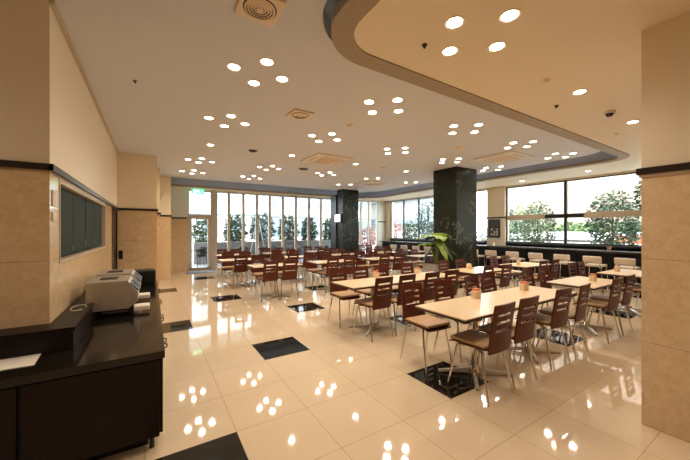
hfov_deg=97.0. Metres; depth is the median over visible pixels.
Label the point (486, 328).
cushion
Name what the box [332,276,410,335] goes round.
dining table
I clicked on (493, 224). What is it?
print
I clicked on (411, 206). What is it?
sky
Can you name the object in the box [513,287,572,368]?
dining chair
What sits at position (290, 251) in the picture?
dining chair
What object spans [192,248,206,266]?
chair
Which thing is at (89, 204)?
shutter
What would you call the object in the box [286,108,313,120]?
ceiling vent
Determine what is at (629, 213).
window
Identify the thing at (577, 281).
dining table
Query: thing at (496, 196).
wall
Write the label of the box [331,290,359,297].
cushion
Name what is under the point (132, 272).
cash register
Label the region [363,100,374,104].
recessed light
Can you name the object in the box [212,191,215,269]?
trim
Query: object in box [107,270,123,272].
grille
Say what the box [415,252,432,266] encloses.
dining chair
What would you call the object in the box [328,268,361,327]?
dining chair
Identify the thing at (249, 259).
dining table
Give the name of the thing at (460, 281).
dining chair
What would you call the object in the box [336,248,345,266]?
dining chair
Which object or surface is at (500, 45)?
recessed light
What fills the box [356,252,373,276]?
dining chair
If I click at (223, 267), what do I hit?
cushion
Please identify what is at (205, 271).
door mat
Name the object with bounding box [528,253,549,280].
bar stool
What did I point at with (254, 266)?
dining table
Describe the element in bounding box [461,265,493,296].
dining chair
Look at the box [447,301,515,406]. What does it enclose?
dining chair
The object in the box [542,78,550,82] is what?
smoke detector
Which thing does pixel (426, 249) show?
bar stool
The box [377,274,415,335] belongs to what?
dining chair
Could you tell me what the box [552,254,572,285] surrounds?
bar stool
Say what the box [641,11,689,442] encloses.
wall pier
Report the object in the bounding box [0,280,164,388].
countertop
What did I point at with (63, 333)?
raised ledge
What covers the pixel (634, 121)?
recessed light
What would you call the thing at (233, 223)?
shrub
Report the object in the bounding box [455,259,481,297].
dining chair
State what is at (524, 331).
dining chair
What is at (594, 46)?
ceiling
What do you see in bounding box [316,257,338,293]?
dining chair
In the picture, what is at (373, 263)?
dining chair
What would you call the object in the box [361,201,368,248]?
window
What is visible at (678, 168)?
trim
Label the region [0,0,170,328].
wall
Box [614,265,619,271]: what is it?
napkin holder
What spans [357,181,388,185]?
air conditioner
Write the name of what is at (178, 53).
ceiling
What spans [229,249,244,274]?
dining chair
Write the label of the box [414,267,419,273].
napkin holder
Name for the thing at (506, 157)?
grille
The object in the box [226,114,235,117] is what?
recessed light
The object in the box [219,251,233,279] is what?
dining chair
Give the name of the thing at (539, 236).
tree
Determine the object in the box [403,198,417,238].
window
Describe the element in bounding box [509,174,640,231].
sky
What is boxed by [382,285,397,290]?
cushion
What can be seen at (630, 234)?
tree
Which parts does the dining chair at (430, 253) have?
backrest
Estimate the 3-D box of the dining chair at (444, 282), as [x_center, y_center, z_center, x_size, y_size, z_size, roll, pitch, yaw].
[1.379,1.069,3.765,0.409,0.861,0.490,0,0,-29]
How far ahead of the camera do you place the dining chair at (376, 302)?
4.20 m
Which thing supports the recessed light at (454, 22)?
in the ceiling at (594, 46)
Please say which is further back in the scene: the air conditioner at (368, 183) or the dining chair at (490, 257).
the air conditioner at (368, 183)
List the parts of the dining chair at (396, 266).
backrest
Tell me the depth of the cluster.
8.57 m
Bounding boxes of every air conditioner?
[301,153,352,165]
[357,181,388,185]
[473,151,533,163]
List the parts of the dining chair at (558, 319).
leg, seat, leg, leg, backrest, leg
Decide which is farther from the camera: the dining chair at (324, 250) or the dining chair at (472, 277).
the dining chair at (324, 250)
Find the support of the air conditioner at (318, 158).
attached to the ceiling at (178, 53)
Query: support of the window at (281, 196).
in the wall at (179, 196)
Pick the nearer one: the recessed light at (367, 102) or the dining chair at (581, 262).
the recessed light at (367, 102)
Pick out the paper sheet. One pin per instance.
(30, 360)
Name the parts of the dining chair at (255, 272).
backrest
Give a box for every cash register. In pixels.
[85,275,149,318]
[95,269,149,298]
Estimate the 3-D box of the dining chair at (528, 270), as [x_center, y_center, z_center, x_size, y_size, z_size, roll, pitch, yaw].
[3.168,1.069,4.918,0.409,0.861,0.490,0,0,-33]
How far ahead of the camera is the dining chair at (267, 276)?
6.46 m
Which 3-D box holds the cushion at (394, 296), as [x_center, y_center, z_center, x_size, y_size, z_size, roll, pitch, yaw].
[0.758,1.026,4.637,0.340,0.032,0.365,0,0,-34]
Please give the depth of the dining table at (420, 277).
5.21 m
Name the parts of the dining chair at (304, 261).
backrest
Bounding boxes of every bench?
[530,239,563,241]
[568,240,606,242]
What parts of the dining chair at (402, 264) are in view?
backrest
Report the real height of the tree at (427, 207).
3.421 m
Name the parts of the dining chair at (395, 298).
leg, backrest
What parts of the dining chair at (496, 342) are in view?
leg, seat, leg, leg, backrest, leg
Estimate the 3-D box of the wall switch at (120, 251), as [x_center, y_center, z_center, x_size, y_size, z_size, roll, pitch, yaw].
[-4.720,0.510,6.421,0.070,0.180,0.020,0,0,-32]
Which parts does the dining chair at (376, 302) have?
leg, leg, backrest, leg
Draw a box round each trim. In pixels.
[0,159,186,218]
[49,0,118,152]
[171,0,629,198]
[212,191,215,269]
[378,217,505,221]
[388,238,640,248]
[636,162,689,177]
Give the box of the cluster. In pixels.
[633,181,640,209]
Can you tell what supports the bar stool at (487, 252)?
on the floor
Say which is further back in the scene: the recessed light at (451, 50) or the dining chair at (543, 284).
the dining chair at (543, 284)
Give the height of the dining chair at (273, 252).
0.861 m
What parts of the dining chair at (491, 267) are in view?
backrest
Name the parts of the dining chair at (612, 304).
leg, leg, backrest, leg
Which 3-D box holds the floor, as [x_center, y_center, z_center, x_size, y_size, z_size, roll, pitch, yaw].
[0.601,1.600,5.409,14.600,0.200,16.900,0,0,-32]
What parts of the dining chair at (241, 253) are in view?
backrest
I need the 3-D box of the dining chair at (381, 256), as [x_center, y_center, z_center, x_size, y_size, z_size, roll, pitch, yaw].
[0.949,1.069,8.250,0.410,0.861,0.490,0,0,-29]
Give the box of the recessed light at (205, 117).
[204,116,213,119]
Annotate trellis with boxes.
[250,219,264,253]
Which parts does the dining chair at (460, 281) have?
backrest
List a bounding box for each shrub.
[192,219,207,242]
[223,214,248,241]
[249,212,276,240]
[277,214,300,240]
[300,217,318,240]
[322,218,330,239]
[358,227,375,247]
[393,219,402,237]
[402,220,417,238]
[477,228,486,240]
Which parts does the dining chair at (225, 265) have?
backrest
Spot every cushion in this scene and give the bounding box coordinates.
[222,266,233,268]
[252,272,262,275]
[307,268,324,271]
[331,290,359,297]
[355,297,372,305]
[356,288,379,293]
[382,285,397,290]
[391,294,396,301]
[406,314,449,328]
[450,329,489,348]
[478,322,514,337]
[516,311,551,323]
[538,306,574,317]
[574,298,607,306]
[589,294,622,301]
[621,286,640,290]
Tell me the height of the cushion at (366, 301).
0.032 m
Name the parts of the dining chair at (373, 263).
backrest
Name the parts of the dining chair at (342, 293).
leg, backrest, leg, seat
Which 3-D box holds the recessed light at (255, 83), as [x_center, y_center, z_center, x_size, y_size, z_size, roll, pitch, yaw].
[-1.018,-1.647,3.412,0.144,0.006,0.144,0,0,-32]
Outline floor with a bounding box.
[99,260,689,459]
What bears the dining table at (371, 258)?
on the floor
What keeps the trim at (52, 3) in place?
attached to the wall at (49, 114)
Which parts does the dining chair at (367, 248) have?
backrest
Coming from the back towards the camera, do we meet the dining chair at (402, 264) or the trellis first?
the trellis
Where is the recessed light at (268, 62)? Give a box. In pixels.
[259,58,274,66]
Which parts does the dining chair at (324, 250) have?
backrest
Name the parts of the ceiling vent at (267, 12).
ring blade, ring blade, ring blade, ring blade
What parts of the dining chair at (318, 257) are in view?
backrest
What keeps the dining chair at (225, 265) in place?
on the floor
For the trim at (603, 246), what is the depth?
9.14 m
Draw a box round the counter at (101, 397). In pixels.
[0,280,167,459]
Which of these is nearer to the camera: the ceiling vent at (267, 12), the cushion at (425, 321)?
the ceiling vent at (267, 12)
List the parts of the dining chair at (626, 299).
leg, leg, leg, backrest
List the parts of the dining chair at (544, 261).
backrest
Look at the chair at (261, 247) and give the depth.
13.59 m
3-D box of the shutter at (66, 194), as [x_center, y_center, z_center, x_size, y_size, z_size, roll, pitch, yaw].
[-2.504,-0.072,2.700,0.035,0.595,0.660,0,0,-32]
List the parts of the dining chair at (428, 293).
backrest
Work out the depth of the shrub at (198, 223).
14.94 m
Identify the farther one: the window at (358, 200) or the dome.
the window at (358, 200)
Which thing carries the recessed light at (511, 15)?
in the ceiling at (594, 46)
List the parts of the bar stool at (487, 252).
backrest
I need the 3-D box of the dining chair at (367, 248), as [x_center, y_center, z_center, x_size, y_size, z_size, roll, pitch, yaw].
[1.025,1.069,11.322,0.409,0.861,0.490,0,0,-36]
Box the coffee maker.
[134,268,155,284]
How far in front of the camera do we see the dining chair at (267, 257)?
11.15 m
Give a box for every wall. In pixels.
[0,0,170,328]
[171,187,385,272]
[194,240,330,264]
[386,170,640,250]
[477,232,640,244]
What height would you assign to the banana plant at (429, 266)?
1.440 m
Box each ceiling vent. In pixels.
[234,0,286,26]
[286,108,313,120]
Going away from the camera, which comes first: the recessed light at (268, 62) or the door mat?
the recessed light at (268, 62)
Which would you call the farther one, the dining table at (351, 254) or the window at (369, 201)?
the window at (369, 201)
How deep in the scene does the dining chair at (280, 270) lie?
7.68 m
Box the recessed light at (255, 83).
[247,80,260,86]
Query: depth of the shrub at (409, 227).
17.46 m
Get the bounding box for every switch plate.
[52,190,57,206]
[52,212,57,220]
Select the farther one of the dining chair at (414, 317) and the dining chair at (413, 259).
the dining chair at (413, 259)
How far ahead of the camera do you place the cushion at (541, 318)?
3.51 m
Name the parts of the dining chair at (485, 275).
backrest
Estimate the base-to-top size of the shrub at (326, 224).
2.327 m
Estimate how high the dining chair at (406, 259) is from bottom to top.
0.861 m
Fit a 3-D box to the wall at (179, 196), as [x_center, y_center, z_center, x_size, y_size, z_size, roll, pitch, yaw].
[-2.031,-0.150,13.626,10.160,3.300,0.200,0,0,-32]
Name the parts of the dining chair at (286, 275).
backrest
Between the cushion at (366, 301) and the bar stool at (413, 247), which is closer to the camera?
the cushion at (366, 301)
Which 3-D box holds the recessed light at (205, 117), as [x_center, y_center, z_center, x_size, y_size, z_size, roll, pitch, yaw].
[-1.995,-1.647,4.473,0.144,0.006,0.144,0,0,-32]
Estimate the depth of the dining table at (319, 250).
11.44 m
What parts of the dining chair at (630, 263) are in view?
backrest, seat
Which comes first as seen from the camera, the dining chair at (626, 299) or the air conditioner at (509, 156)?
the dining chair at (626, 299)
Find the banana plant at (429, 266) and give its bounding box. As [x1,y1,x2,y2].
[416,233,458,287]
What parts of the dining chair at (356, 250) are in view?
backrest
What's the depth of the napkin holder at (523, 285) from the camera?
3.96 m
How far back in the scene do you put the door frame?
12.67 m
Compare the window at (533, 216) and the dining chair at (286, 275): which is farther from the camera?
the window at (533, 216)
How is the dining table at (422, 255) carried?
on the floor
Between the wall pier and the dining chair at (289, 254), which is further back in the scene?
the dining chair at (289, 254)
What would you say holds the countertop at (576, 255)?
on the floor
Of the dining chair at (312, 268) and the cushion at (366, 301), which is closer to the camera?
the cushion at (366, 301)
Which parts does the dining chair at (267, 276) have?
backrest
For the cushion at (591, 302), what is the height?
0.032 m
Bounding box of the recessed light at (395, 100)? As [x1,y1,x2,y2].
[392,98,402,102]
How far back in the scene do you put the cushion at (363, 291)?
5.13 m
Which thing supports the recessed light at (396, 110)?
in the ceiling at (178, 53)
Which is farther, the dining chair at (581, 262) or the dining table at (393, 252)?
the dining table at (393, 252)
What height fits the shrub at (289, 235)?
2.482 m
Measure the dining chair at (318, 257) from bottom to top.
0.861 m
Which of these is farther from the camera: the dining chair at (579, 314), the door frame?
the door frame
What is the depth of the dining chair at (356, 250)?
9.79 m
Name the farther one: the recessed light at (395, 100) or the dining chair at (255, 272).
the dining chair at (255, 272)
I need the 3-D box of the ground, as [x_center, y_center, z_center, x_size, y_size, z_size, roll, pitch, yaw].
[13.105,1.615,26.043,110.000,0.170,110.000,0,0,-32]
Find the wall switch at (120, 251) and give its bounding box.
[119,250,122,258]
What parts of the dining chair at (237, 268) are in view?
backrest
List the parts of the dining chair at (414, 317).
leg, backrest, leg, leg, seat, leg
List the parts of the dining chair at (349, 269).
backrest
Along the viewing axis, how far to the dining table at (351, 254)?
9.89 m
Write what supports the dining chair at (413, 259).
on the floor
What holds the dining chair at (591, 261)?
on the floor
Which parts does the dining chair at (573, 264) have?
backrest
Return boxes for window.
[216,191,228,269]
[229,192,243,258]
[244,193,256,263]
[257,194,269,263]
[270,195,282,251]
[283,196,295,251]
[296,196,308,260]
[309,197,320,260]
[321,198,330,245]
[358,200,360,257]
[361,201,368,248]
[369,201,377,246]
[391,200,402,238]
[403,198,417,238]
[418,196,432,239]
[506,180,564,243]
[565,172,640,246]
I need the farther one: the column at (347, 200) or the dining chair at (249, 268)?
the column at (347, 200)
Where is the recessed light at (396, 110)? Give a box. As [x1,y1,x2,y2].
[393,109,403,112]
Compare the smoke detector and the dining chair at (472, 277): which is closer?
the smoke detector
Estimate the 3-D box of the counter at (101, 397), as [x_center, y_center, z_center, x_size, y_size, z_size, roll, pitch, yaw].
[-3.701,1.160,2.581,3.704,0.680,3.480,0,0,-32]
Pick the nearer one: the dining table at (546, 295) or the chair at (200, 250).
the dining table at (546, 295)
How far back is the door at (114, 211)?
6.06 m
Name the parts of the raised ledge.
cable coil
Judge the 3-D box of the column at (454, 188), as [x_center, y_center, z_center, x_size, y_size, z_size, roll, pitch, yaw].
[3.013,-0.075,8.368,0.840,3.150,0.760,0,0,-32]
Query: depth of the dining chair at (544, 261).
6.52 m
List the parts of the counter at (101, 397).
panel, panel, leg, cupboard door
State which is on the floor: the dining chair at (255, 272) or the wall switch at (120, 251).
the dining chair at (255, 272)
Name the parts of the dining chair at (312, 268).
backrest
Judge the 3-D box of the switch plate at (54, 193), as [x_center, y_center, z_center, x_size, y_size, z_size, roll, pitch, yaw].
[-2.175,-0.240,2.286,0.008,0.120,0.130,0,0,-32]
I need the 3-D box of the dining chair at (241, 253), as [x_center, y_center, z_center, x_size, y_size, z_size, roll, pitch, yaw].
[-2.844,1.069,8.841,0.409,0.861,0.490,0,0,-30]
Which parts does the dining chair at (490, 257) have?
backrest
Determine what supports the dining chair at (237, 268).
on the floor
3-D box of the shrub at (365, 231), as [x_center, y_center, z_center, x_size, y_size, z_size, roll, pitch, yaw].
[1.245,0.649,17.344,1.260,1.766,1.300,0,0,-32]
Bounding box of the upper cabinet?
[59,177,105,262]
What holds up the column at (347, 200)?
on the floor
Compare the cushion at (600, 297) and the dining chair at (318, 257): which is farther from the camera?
the dining chair at (318, 257)
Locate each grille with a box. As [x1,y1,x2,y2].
[100,276,118,279]
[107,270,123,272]
[313,157,338,163]
[487,155,517,161]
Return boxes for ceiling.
[55,0,599,190]
[171,0,689,200]
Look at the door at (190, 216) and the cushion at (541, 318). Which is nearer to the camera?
the cushion at (541, 318)
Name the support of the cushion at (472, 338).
on the dining chair at (496, 342)
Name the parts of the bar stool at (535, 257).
backrest, seat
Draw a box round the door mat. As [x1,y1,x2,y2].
[185,270,215,273]
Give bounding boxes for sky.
[189,191,267,249]
[271,196,371,241]
[371,197,432,241]
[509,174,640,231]
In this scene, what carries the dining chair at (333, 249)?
on the floor
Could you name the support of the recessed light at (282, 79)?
in the ceiling at (178, 53)
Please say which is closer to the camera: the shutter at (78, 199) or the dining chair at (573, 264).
the shutter at (78, 199)
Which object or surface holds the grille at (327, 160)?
attached to the air conditioner at (318, 158)
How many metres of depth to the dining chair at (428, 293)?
4.67 m
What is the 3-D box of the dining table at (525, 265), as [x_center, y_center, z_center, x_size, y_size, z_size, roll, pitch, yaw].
[4.154,1.139,7.031,1.100,0.722,0.600,0,0,-32]
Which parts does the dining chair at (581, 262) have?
backrest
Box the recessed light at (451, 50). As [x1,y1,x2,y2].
[441,46,458,55]
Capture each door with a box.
[112,207,116,269]
[188,190,211,270]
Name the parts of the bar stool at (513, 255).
backrest, seat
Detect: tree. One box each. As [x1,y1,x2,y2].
[415,201,432,238]
[509,204,540,241]
[509,209,522,240]
[519,201,557,241]
[584,190,640,244]
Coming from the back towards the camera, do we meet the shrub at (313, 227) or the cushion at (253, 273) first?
the shrub at (313, 227)
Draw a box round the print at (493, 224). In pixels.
[490,221,497,235]
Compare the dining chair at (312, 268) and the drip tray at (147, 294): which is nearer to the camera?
the drip tray at (147, 294)
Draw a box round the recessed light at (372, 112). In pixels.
[367,110,377,114]
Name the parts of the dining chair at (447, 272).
backrest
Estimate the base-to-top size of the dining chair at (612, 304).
0.861 m
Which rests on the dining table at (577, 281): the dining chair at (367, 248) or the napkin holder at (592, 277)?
the napkin holder at (592, 277)
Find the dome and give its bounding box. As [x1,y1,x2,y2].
[604,110,615,116]
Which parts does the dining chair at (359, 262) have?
backrest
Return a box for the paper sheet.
[0,354,40,370]
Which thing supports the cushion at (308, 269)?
on the dining chair at (312, 268)
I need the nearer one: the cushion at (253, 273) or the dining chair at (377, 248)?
the cushion at (253, 273)
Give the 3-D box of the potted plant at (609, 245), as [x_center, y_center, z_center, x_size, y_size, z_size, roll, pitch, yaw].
[6.970,0.413,8.055,0.157,0.215,0.159,0,0,-15]
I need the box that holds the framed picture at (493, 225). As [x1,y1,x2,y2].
[488,219,499,237]
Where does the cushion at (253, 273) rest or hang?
on the dining chair at (255, 272)
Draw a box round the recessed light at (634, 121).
[626,120,639,123]
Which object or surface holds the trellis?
on the ground
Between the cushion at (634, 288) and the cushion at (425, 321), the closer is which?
the cushion at (425, 321)
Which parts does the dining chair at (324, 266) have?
backrest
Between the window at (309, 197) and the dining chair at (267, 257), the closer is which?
the dining chair at (267, 257)
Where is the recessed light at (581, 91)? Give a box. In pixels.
[572,89,587,94]
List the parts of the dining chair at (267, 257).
backrest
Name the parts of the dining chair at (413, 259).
backrest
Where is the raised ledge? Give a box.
[0,291,96,359]
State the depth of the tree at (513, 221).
14.42 m
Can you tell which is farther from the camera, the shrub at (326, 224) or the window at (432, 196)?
the shrub at (326, 224)
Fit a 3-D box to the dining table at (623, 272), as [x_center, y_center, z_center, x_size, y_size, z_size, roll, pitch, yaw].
[5.279,1.139,5.684,1.100,0.722,0.600,0,0,-32]
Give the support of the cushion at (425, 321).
on the dining chair at (414, 317)
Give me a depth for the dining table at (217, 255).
9.87 m
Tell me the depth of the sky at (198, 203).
25.56 m
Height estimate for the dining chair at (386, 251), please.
0.861 m
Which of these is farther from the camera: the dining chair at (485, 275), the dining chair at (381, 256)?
the dining chair at (381, 256)
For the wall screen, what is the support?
attached to the door frame
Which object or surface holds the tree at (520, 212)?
on the ground
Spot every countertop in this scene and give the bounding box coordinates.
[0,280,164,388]
[380,241,640,292]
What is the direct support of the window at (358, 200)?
in the wall at (179, 196)
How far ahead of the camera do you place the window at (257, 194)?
12.79 m
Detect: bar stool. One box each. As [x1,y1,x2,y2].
[412,246,425,259]
[424,246,431,257]
[477,250,484,266]
[485,250,500,265]
[506,251,524,280]
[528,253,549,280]
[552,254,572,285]
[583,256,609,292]
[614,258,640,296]
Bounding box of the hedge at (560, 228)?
[512,221,640,231]
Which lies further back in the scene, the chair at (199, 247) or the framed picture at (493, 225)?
the chair at (199, 247)
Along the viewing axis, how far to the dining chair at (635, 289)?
5.40 m
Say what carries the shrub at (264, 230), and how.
on the ground
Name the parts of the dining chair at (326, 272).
backrest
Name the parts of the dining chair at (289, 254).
backrest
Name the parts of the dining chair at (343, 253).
backrest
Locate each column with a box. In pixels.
[337,189,357,267]
[433,166,476,288]
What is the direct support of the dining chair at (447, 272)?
on the floor
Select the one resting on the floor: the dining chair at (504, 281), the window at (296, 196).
the dining chair at (504, 281)
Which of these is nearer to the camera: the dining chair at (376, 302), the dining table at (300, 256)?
the dining chair at (376, 302)
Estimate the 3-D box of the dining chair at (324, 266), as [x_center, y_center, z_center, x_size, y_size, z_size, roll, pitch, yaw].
[-0.392,1.069,8.311,0.409,0.861,0.490,0,0,-35]
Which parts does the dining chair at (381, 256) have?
backrest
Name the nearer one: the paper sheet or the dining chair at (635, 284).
the paper sheet
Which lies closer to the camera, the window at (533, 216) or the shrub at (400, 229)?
the window at (533, 216)
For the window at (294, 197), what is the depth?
13.41 m
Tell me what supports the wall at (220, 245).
on the ground
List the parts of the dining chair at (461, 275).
backrest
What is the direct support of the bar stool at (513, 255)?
on the floor
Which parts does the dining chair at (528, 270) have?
backrest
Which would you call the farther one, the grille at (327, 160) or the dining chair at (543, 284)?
the grille at (327, 160)
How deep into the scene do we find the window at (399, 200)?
15.81 m
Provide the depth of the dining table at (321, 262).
7.66 m
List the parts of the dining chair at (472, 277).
backrest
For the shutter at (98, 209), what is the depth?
4.42 m
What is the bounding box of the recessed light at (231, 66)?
[226,63,241,70]
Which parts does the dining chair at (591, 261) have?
backrest, seat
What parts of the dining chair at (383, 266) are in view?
backrest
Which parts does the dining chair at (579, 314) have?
leg, leg, backrest, leg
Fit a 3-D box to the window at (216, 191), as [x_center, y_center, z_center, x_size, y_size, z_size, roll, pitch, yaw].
[-4.755,0.000,11.825,0.470,3.000,0.070,0,0,-32]
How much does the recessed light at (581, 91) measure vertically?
0.006 m
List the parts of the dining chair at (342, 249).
backrest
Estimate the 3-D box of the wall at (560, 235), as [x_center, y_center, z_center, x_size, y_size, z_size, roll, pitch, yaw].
[16.858,0.805,10.668,0.300,1.450,32.000,0,0,-32]
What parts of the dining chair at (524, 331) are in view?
leg, backrest, leg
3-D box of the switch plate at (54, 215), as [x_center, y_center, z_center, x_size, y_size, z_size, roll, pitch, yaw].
[-2.175,-0.102,2.286,0.008,0.065,0.130,0,0,-32]
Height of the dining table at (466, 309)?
0.722 m
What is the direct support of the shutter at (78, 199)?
attached to the wall at (49, 114)
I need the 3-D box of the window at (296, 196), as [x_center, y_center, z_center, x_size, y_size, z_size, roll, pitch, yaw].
[-1.907,0.000,13.627,0.630,3.000,0.070,0,0,-32]
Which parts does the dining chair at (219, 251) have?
backrest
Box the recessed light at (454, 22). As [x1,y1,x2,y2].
[444,16,464,29]
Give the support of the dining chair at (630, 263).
on the floor
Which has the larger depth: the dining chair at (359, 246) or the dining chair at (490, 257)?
the dining chair at (359, 246)
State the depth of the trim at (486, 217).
11.02 m
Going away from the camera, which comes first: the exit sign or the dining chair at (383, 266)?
the dining chair at (383, 266)
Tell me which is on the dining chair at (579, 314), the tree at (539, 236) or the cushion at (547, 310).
the cushion at (547, 310)
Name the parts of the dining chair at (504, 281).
backrest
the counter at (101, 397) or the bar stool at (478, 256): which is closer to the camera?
the counter at (101, 397)
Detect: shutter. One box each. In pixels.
[61,188,72,256]
[73,193,84,252]
[85,199,94,249]
[95,204,101,246]
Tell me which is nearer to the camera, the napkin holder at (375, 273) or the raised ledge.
the raised ledge
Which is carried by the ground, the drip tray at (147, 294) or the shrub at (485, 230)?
the shrub at (485, 230)
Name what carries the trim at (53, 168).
attached to the wall at (49, 114)
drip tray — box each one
[134,302,149,310]
[138,292,149,298]
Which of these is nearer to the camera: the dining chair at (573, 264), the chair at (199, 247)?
the dining chair at (573, 264)
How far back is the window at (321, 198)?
14.10 m
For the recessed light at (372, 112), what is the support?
in the ceiling at (178, 53)
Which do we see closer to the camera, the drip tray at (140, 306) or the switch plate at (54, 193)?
the switch plate at (54, 193)
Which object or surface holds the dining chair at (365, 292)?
on the floor
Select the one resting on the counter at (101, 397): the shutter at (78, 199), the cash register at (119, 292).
the cash register at (119, 292)
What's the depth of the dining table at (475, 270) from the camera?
5.93 m
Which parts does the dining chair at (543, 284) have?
backrest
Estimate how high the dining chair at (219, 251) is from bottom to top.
0.861 m
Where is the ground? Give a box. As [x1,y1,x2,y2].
[192,242,375,267]
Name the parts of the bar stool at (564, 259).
backrest, seat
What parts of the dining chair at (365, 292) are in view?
backrest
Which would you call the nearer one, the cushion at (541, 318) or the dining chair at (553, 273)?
the cushion at (541, 318)
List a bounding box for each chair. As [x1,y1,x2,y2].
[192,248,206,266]
[198,247,207,265]
[216,249,230,276]
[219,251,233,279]
[220,253,237,285]
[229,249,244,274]
[230,255,248,288]
[238,252,254,281]
[246,255,264,287]
[250,256,270,292]
[254,260,279,301]
[258,247,267,254]
[261,248,271,268]
[272,251,282,262]
[272,256,292,291]
[275,260,298,299]
[285,253,299,282]
[289,250,304,276]
[298,252,313,282]
[305,254,324,289]
[316,248,325,270]
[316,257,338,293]
[321,253,339,283]
[323,249,333,264]
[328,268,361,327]
[329,248,336,257]
[335,251,350,277]
[335,256,354,278]
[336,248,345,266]
[347,250,362,275]
[352,266,385,322]
[352,276,392,341]
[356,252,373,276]
[358,245,365,255]
[365,247,372,270]
[368,251,385,274]
[370,254,389,277]
[374,264,397,317]
[376,247,383,256]
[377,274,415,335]
[378,249,391,265]
[385,254,403,275]
[400,250,417,274]
[400,263,430,308]
[400,282,451,373]
[402,271,439,322]
[410,249,423,272]
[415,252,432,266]
[425,269,458,318]
[433,279,484,362]
[438,260,465,295]
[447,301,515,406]
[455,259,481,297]
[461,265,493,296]
[464,275,511,343]
[477,295,538,389]
[480,264,511,293]
[480,273,521,323]
[489,256,514,289]
[501,255,521,289]
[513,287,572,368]
[519,260,547,286]
[522,268,558,320]
[533,259,559,287]
[536,283,590,359]
[538,266,577,323]
[567,262,604,312]
[572,277,623,343]
[577,261,609,309]
[588,274,635,335]
[619,286,640,313]
[631,283,640,307]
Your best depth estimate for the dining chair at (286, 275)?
6.64 m
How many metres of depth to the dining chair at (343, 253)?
9.48 m
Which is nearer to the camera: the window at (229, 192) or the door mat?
the door mat
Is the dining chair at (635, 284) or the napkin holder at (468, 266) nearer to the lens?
the dining chair at (635, 284)
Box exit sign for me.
[192,188,203,194]
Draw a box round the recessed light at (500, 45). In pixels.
[488,41,506,51]
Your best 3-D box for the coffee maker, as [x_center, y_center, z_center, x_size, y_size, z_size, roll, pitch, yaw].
[-3.135,0.710,4.655,0.420,0.220,0.320,0,0,-32]
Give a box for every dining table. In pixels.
[214,254,253,277]
[218,258,258,287]
[247,263,302,299]
[284,255,316,282]
[305,250,337,268]
[307,259,355,291]
[332,253,353,277]
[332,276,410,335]
[360,256,403,273]
[377,251,403,272]
[390,271,458,317]
[406,254,432,262]
[415,294,530,390]
[450,266,507,282]
[482,286,575,362]
[499,262,550,274]
[546,276,623,335]
[597,269,640,315]
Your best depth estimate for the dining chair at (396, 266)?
8.29 m
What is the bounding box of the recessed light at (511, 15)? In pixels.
[499,8,520,22]
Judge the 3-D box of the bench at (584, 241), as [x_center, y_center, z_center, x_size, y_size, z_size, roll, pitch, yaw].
[11.264,0.980,13.927,0.470,1.100,1.800,0,0,-32]
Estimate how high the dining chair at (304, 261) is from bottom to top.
0.861 m
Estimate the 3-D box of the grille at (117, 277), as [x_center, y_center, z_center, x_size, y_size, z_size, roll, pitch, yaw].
[-2.363,0.479,3.061,0.140,0.005,0.180,0,0,-32]
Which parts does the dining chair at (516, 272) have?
backrest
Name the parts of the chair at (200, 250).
backrest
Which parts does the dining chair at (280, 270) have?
backrest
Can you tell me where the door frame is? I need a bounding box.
[331,194,336,266]
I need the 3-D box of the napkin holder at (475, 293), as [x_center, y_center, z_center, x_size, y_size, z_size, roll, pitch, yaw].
[1.510,0.721,3.515,0.090,0.113,0.079,0,0,-29]
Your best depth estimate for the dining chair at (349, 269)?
7.49 m
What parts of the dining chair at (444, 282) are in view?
leg, backrest, leg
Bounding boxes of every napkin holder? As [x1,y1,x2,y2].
[373,270,378,277]
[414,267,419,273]
[466,263,471,268]
[471,288,480,298]
[519,281,528,290]
[589,273,596,280]
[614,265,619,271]
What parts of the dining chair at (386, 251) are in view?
backrest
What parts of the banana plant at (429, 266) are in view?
planter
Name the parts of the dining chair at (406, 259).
backrest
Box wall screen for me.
[335,214,340,222]
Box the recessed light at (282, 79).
[275,76,288,82]
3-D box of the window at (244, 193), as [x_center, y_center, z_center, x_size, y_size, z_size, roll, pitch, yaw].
[-3.855,0.000,12.394,0.540,3.000,0.070,0,0,-32]
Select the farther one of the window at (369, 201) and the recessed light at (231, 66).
the window at (369, 201)
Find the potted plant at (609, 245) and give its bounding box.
[606,243,612,249]
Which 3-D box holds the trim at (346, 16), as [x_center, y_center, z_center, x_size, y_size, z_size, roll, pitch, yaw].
[1.818,-1.569,5.991,8.880,0.062,16.180,0,0,-32]
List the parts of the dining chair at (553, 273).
backrest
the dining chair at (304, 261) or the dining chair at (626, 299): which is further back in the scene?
the dining chair at (304, 261)
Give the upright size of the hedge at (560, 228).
2.283 m
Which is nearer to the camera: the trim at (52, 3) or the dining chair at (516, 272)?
the trim at (52, 3)

